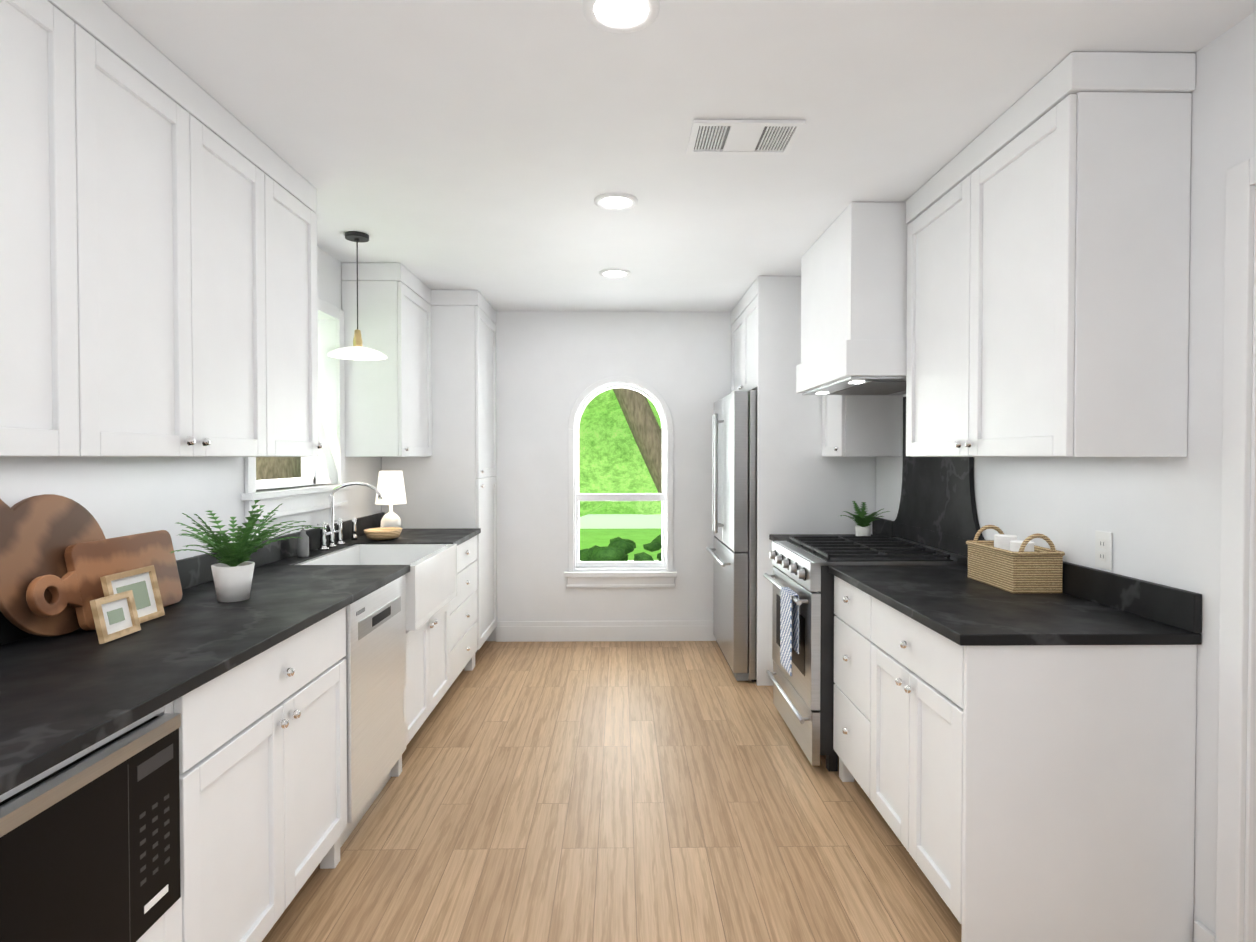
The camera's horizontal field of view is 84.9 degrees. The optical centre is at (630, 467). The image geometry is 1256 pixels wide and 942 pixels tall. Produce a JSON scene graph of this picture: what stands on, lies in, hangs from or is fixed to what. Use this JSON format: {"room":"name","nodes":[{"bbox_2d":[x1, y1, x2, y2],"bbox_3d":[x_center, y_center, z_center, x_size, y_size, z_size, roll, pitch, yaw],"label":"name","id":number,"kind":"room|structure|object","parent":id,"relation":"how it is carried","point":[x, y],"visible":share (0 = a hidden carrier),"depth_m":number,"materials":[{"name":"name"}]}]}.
{"room":"kitchen","nodes":[
{"label":"kitchen","id":0,"kind":"room"},
{"bbox_2d":[0,246,381,559],"bbox_3d":[-1.673,0.130,1.372,0.200,2.460,7.880,0,1,-1],"label":"wall","id":1,"kind":"structure","parent":0,"point":[119,496],"depth_m":2.47,"materials":[{"name":"paint"}]},
{"bbox_2d":[0,0,111,456],"bbox_3d":[-1.406,-0.559,1.340,0.329,1.078,0.530,0,1,-1],"label":"upper cabinet","id":2,"kind":"object","parent":1,"relation":"attached to","point":[56,301],"depth_m":1.49,"materials":[{"name":"paint"}]},
{"bbox_2d":[108,7,283,456],"bbox_3d":[-1.415,-0.568,1.955,0.329,1.078,0.940,0,1,-1],"label":"upper cabinet","id":3,"kind":"object","parent":1,"relation":"attached to","point":[158,258],"depth_m":1.93,"materials":[{"name":"paint"}]},
{"bbox_2d":[241,298,351,521],"bbox_3d":[-1.664,-0.322,3.325,0.215,1.078,1.040,0,1,-1],"label":"window","id":4,"kind":"structure","parent":1,"relation":"in","point":[295,499],"depth_m":3.45,"materials":[{"name":"paint"}]},
{"bbox_2d":[280,158,322,456],"bbox_3d":[-1.424,-0.578,2.539,0.329,1.078,0.470,0,1,-1],"label":"upper cabinet","id":5,"kind":"object","parent":1,"relation":"attached to","point":[299,430],"depth_m":2.63,"materials":[{"name":"paint"}]},
{"bbox_2d":[341,263,431,456],"bbox_3d":[-1.432,-0.603,4.135,0.358,1.078,0.617,0,1,-1],"label":"upper cabinet","id":6,"kind":"object","parent":1,"relation":"attached to","point":[388,406],"visible":0.98,"depth_m":3.83,"materials":[{"name":"paint"}]},
{"bbox_2d":[486,311,731,640],"bbox_3d":[-0.036,0.069,5.235,3.185,2.460,0.200,0,1,-1],"label":"wall","id":7,"kind":"structure","parent":0,"point":[551,366],"depth_m":5.13,"materials":[{"name":"paint"}]},
{"bbox_2d":[564,376,676,587],"bbox_3d":[-0.074,0.107,5.168,0.844,1.575,0.165,0,1,-1],"label":"window","id":8,"kind":"structure","parent":7,"relation":"in","point":[662,573],"depth_m":5.13,"materials":[{"name":"paint"}]},
{"bbox_2d":[262,641,961,941],"bbox_3d":[2.227,1.409,1.448,8.000,0.100,7.880,0,1,-1],"label":"floor","id":9,"kind":"structure","parent":0,"point":[625,791],"depth_m":2.56,"materials":[{"name":"brown wood"}]},
{"bbox_2d":[136,879,195,941],"bbox_3d":[-1.257,1.137,1.084,0.619,0.456,0.760,0,1,-1],"label":"base cabinet","id":10,"kind":"object","parent":9,"relation":"on","point":[178,923],"depth_m":1.45,"materials":[{"name":"paint"}]},
{"bbox_2d":[0,713,180,941],"bbox_3d":[-1.202,0.714,1.078,0.534,0.388,0.714,0,1,-1],"label":"built-in microwave","id":11,"kind":"object","parent":10,"relation":"in","point":[90,847],"visible":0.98,"depth_m":1.22,"materials":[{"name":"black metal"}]},
{"bbox_2d":[0,607,346,941],"bbox_3d":[-1.269,0.910,1.900,0.619,0.884,0.880,0,1,-1],"label":"base cabinet","id":12,"kind":"object","parent":9,"relation":"on","point":[263,773],"depth_m":1.80,"materials":[{"name":"paint"}]},
{"bbox_2d":[0,512,480,794],"bbox_3d":[-1.261,0.395,2.202,0.643,0.135,4.519,0,1,-1],"label":"countertop","id":13,"kind":"structure","parent":12,"relation":"on","point":[67,696],"depth_m":1.68,"materials":[{"name":"black stone"}]},
{"bbox_2d":[0,494,105,636],"bbox_3d":[-1.513,0.203,1.743,0.018,0.369,0.517,-8,-44,-1],"label":"round cutting board","id":14,"kind":"object","parent":13,"relation":"on","point":[39,534],"visible":0.54,"depth_m":1.74,"materials":[{"name":"brown wood"}]},
{"bbox_2d":[26,530,182,630],"bbox_3d":[-1.463,0.319,1.938,0.022,0.235,0.537,-11,1,-1],"label":"rectangular cutting board","id":15,"kind":"object","parent":13,"relation":"on","point":[78,586],"visible":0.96,"depth_m":1.88,"materials":[{"name":"brown wood"}]},
{"bbox_2d":[90,590,140,643],"bbox_3d":[-1.325,0.383,1.771,0.014,0.110,0.130,-12,1,-1],"label":"photo frame","id":16,"kind":"object","parent":13,"relation":"on","point":[115,616],"visible":1,"depth_m":1.76,"materials":[{"name":"brown wood"}]},
{"bbox_2d":[100,565,164,622],"bbox_3d":[-1.383,0.362,1.915,0.014,0.150,0.190,-12,1,-1],"label":"photo frame","id":17,"kind":"object","parent":13,"relation":"on","point":[142,584],"visible":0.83,"depth_m":1.94,"materials":[{"name":"brown wood"}]},
{"bbox_2d":[171,500,325,601],"bbox_3d":[-1.268,0.268,2.275,0.497,0.326,0.439,0,1,-1],"label":"fern plant","id":18,"kind":"object","parent":13,"relation":"on","point":[232,571],"visible":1,"depth_m":2.21,"materials":[{"name":"green plant"}]},
{"bbox_2d":[297,526,309,556],"bbox_3d":[-1.519,0.342,3.198,0.061,0.149,0.050,0,1,-1],"label":"soap dispenser","id":19,"kind":"object","parent":13,"relation":"on","point":[303,547],"visible":0.83,"depth_m":3.18,"materials":[{"name":"silver metal"}]},
{"bbox_2d":[317,482,382,549],"bbox_3d":[-1.424,0.241,3.631,0.292,0.337,0.447,0,1,-1],"label":"bridge faucet","id":20,"kind":"object","parent":13,"relation":"on","point":[332,531],"visible":0.98,"depth_m":3.53,"materials":[{"name":"silver metal"}]},
{"bbox_2d":[295,544,456,630],"bbox_3d":[-1.206,0.561,3.346,0.540,0.281,0.752,0,1,-1],"label":"farmhouse sink","id":21,"kind":"object","parent":13,"relation":"in","point":[431,583],"visible":0.35,"depth_m":3.42,"materials":[{"name":"ceramic"}]},
{"bbox_2d":[364,527,402,539],"bbox_3d":[-1.394,0.378,3.875,0.204,0.055,0.245,0,1,-1],"label":"bowl","id":22,"kind":"object","parent":13,"relation":"on","point":[385,533],"visible":1,"depth_m":3.81,"materials":[{"name":"brown wood"}]},
{"bbox_2d":[375,471,406,527],"bbox_3d":[-1.432,0.212,4.107,0.180,0.380,0.180,0,1,-1],"label":"table lamp","id":23,"kind":"object","parent":13,"relation":"on","point":[390,487],"visible":0.75,"depth_m":4.05,"materials":[{"name":"white ceramic"}]},
{"bbox_2d":[340,575,405,847],"bbox_3d":[-1.259,0.901,2.645,0.605,0.878,0.602,0,1,-1],"label":"dishwasher","id":24,"kind":"object","parent":9,"relation":"on","point":[375,657],"visible":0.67,"depth_m":2.57,"materials":[{"name":"metal"}]},
{"bbox_2d":[391,600,451,776],"bbox_3d":[-1.290,1.021,3.352,0.619,0.616,0.800,0,1,-1],"label":"base cabinet","id":25,"kind":"object","parent":9,"relation":"on","point":[429,647],"depth_m":3.30,"materials":[{"name":"paint"}]},
{"bbox_2d":[381,290,496,666],"bbox_3d":[-1.291,0.077,4.787,0.658,2.458,0.657,0,1,-1],"label":"pantry cabinet","id":26,"kind":"object","parent":9,"relation":"on","point":[451,482],"visible":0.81,"depth_m":4.46,"materials":[{"name":"paint"}]},
{"bbox_2d":[452,535,476,683],"bbox_3d":[-1.300,0.876,4.079,0.619,0.884,0.782,0,1,-1],"label":"base cabinet","id":27,"kind":"object","parent":9,"relation":"on","point":[464,606],"depth_m":4.11,"materials":[{"name":"paint"}]},
{"bbox_2d":[706,390,756,681],"bbox_3d":[1.000,0.416,4.633,0.882,1.785,0.915,0,1,-1],"label":"refrigerator","id":28,"kind":"object","parent":9,"relation":"on","point":[734,554],"visible":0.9,"depth_m":4.18,"materials":[{"name":"metal"}]},
{"bbox_2d":[731,276,875,685],"bbox_3d":[1.100,0.079,4.636,0.738,2.458,1.026,0,1,-1],"label":"enclosure","id":29,"kind":"object","parent":9,"relation":"on","point":[804,486],"visible":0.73,"depth_m":4.12,"materials":[{"name":"paint"}]},
{"bbox_2d":[763,536,967,771],"bbox_3d":[1.088,0.852,3.346,0.742,0.954,0.761,0,1,-1],"label":"range","id":30,"kind":"object","parent":9,"relation":"on","point":[803,698],"visible":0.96,"depth_m":3.05,"materials":[{"name":"silver metal"}]},
{"bbox_2d":[780,587,798,675],"bbox_3d":[0.732,0.750,3.160,0.038,0.363,0.200,0,1,-1],"label":"towel","id":31,"kind":"object","parent":30,"relation":"hanging from","point":[789,624],"visible":0.98,"depth_m":3.12,"materials":[{"name":"fabric"}]},
{"bbox_2d":[833,575,1196,941],"bbox_3d":[1.177,0.902,2.397,0.648,0.883,1.133,0,1,-1],"label":"base cabinet","id":32,"kind":"object","parent":9,"relation":"on","point":[1030,793],"visible":0.96,"depth_m":1.83,"materials":[{"name":"paint"}]},
{"bbox_2d":[828,561,1201,645],"bbox_3d":[1.179,0.393,2.381,0.643,0.135,1.147,0,1,-1],"label":"countertop","id":33,"kind":"structure","parent":32,"relation":"on","point":[1086,606],"depth_m":2.05,"materials":[{"name":"black stone"}]},
{"bbox_2d":[966,525,1064,592],"bbox_3d":[1.386,0.325,2.494,0.186,0.204,0.326,0,1,-1],"label":"wicker basket","id":34,"kind":"object","parent":33,"relation":"on","point":[1008,563],"visible":0.98,"depth_m":2.36,"materials":[{"name":"beige wicker"}]},
{"bbox_3d":[1.155,0.878,3.933,0.648,0.883,0.403,0,1,-1],"label":"base cabinet","id":35,"kind":"object","parent":9,"relation":"on","visible":0},
{"bbox_2d":[769,517,891,540],"bbox_3d":[1.157,0.368,3.926,0.643,0.135,0.402,0,1,-1],"label":"countertop","id":36,"kind":"structure","parent":35,"relation":"on","point":[881,527],"depth_m":4.03,"materials":[{"name":"black stone"}]},
{"bbox_2d":[840,501,889,535],"bbox_3d":[1.306,0.300,3.871,0.278,0.211,0.236,0,1,-1],"label":"fern plant","id":37,"kind":"object","parent":36,"relation":"on","point":[863,528],"visible":1,"depth_m":3.86,"materials":[{"name":"green plant"}]},
{"bbox_2d":[102,0,1255,311],"bbox_3d":[2.227,-1.151,1.407,8.000,0.100,7.880,0,1,-1],"label":"ceiling","id":38,"kind":"structure","parent":0,"point":[490,150],"depth_m":2.13,"materials":[{"name":"paint"}]},
{"bbox_2d":[328,231,386,360],"bbox_3d":[-1.328,-0.831,3.342,0.272,0.596,0.272,0,1,-1],"label":"pendant light","id":39,"kind":"object","parent":38,"relation":"hanging from","point":[356,351],"visible":1,"depth_m":3.31,"materials":[{"name":"white metal"}]},
{"bbox_2d":[599,268,630,277],"bbox_3d":[-0.091,-1.136,4.025,0.184,0.012,0.184,0,1,-1],"label":"recessed light","id":40,"kind":"object","parent":38,"relation":"in","point":[614,272],"visible":1,"depth_m":4.01,"materials":[{"name":"paint"}]},
{"bbox_2d":[594,192,637,209],"bbox_3d":[-0.061,-1.118,2.895,0.184,0.012,0.184,0,1,-1],"label":"recessed light","id":41,"kind":"object","parent":38,"relation":"in","point":[609,201],"visible":0.96,"depth_m":2.88,"materials":[{"name":"paint"}]},
{"bbox_2d":[583,0,659,32],"bbox_3d":[-0.022,-1.098,1.646,0.184,0.012,0.184,0,1,-1],"label":"recessed light","id":42,"kind":"object","parent":38,"relation":"in","point":[621,15],"visible":1,"depth_m":1.66,"materials":[{"name":"paint"}]},
{"bbox_2d":[686,119,805,154],"bbox_3d":[0.379,-1.108,2.312,0.360,0.010,0.230,0,1,-1],"label":"ceiling vent","id":43,"kind":"object","parent":38,"relation":"in","point":[750,137],"visible":1,"depth_m":2.30,"materials":[{"name":"paint"}]},
{"bbox_2d":[876,11,1255,941],"bbox_3d":[1.564,0.129,1.418,0.095,2.460,7.480,0,1,-1],"label":"wall","id":44,"kind":"structure","parent":0,"point":[1158,519],"depth_m":1.84,"materials":[{"name":"paint"}]},
{"bbox_2d":[796,202,907,394],"bbox_3d":[1.197,-0.754,3.319,0.580,0.749,0.830,0,1,-1],"label":"range hood","id":45,"kind":"object","parent":44,"relation":"attached to","point":[854,299],"visible":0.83,"depth_m":2.92,"materials":[{"name":"paint"}]},
{"bbox_2d":[495,621,1214,941],"bbox_3d":[0.252,1.252,3.449,2.468,0.150,3.413,0,1,-1],"label":"baseboard","id":46,"kind":"structure","parent":44,"relation":"attached to","point":[533,631],"depth_m":5.13,"materials":[{"name":"paint"}]},
{"bbox_2d":[822,395,901,456],"bbox_3d":[1.300,-0.600,3.927,0.358,1.078,0.373,0,1,-1],"label":"upper cabinet","id":47,"kind":"object","parent":44,"relation":"attached to","point":[861,425],"visible":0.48,"depth_m":3.75,"materials":[{"name":"paint"}]},
{"bbox_2d":[892,397,984,556],"bbox_3d":[1.476,0.021,3.338,0.022,0.784,0.965,0,1,-1],"label":"backsplash","id":48,"kind":"structure","parent":44,"relation":"attached to","point":[937,508],"depth_m":3.28,"materials":[{"name":"black stone"}]},
{"bbox_2d":[906,52,1195,456],"bbox_3d":[1.322,-0.575,2.370,0.358,1.078,1.067,0,1,-1],"label":"upper cabinet","id":49,"kind":"object","parent":44,"relation":"attached to","point":[1048,234],"visible":0.98,"depth_m":1.87,"materials":[{"name":"paint"}]},
{"bbox_2d":[1095,531,1111,569],"bbox_3d":[1.500,0.262,2.179,0.008,0.116,0.070,0,1,-1],"label":"electrical outlet plate","id":50,"kind":"object","parent":44,"relation":"attached to","point":[1103,549],"visible":1,"depth_m":2.17,"materials":[{"name":"white plastic"}]},
{"bbox_2d":[1215,156,1255,941],"bbox_3d":[1.567,0.311,1.231,0.131,2.102,1.024,0,1,-1],"label":"door frame","id":51,"kind":"structure","parent":44,"relation":"attached to","point":[1236,865],"depth_m":1.69,"materials":[{"name":"paint"}]},
{"label":"outside","id":52,"kind":"structure","parent":0,"visible":0},
{"bbox_2d":[256,388,661,516],"bbox_3d":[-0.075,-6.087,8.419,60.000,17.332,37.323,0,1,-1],"label":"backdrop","id":53,"kind":"structure","parent":52,"point":[620,440],"depth_m":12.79,"materials":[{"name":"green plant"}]},
{"bbox_2d":[579,512,661,560],"bbox_3d":[-0.237,1.672,19.881,80.000,0.030,80.000,0,1,-1],"label":"lawn","id":54,"kind":"structure","parent":52,"point":[599,529],"depth_m":18.63,"materials":[{"name":"green plant"}]},
{"bbox_2d":[579,534,661,560],"bbox_3d":[0.224,0.973,6.378,1.532,1.088,0.997,0,1,-1],"label":"shrub","id":55,"kind":"object","parent":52,"point":[618,549],"visible":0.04,"depth_m":6.08,"materials":[{"name":"green plant"}]}
]}

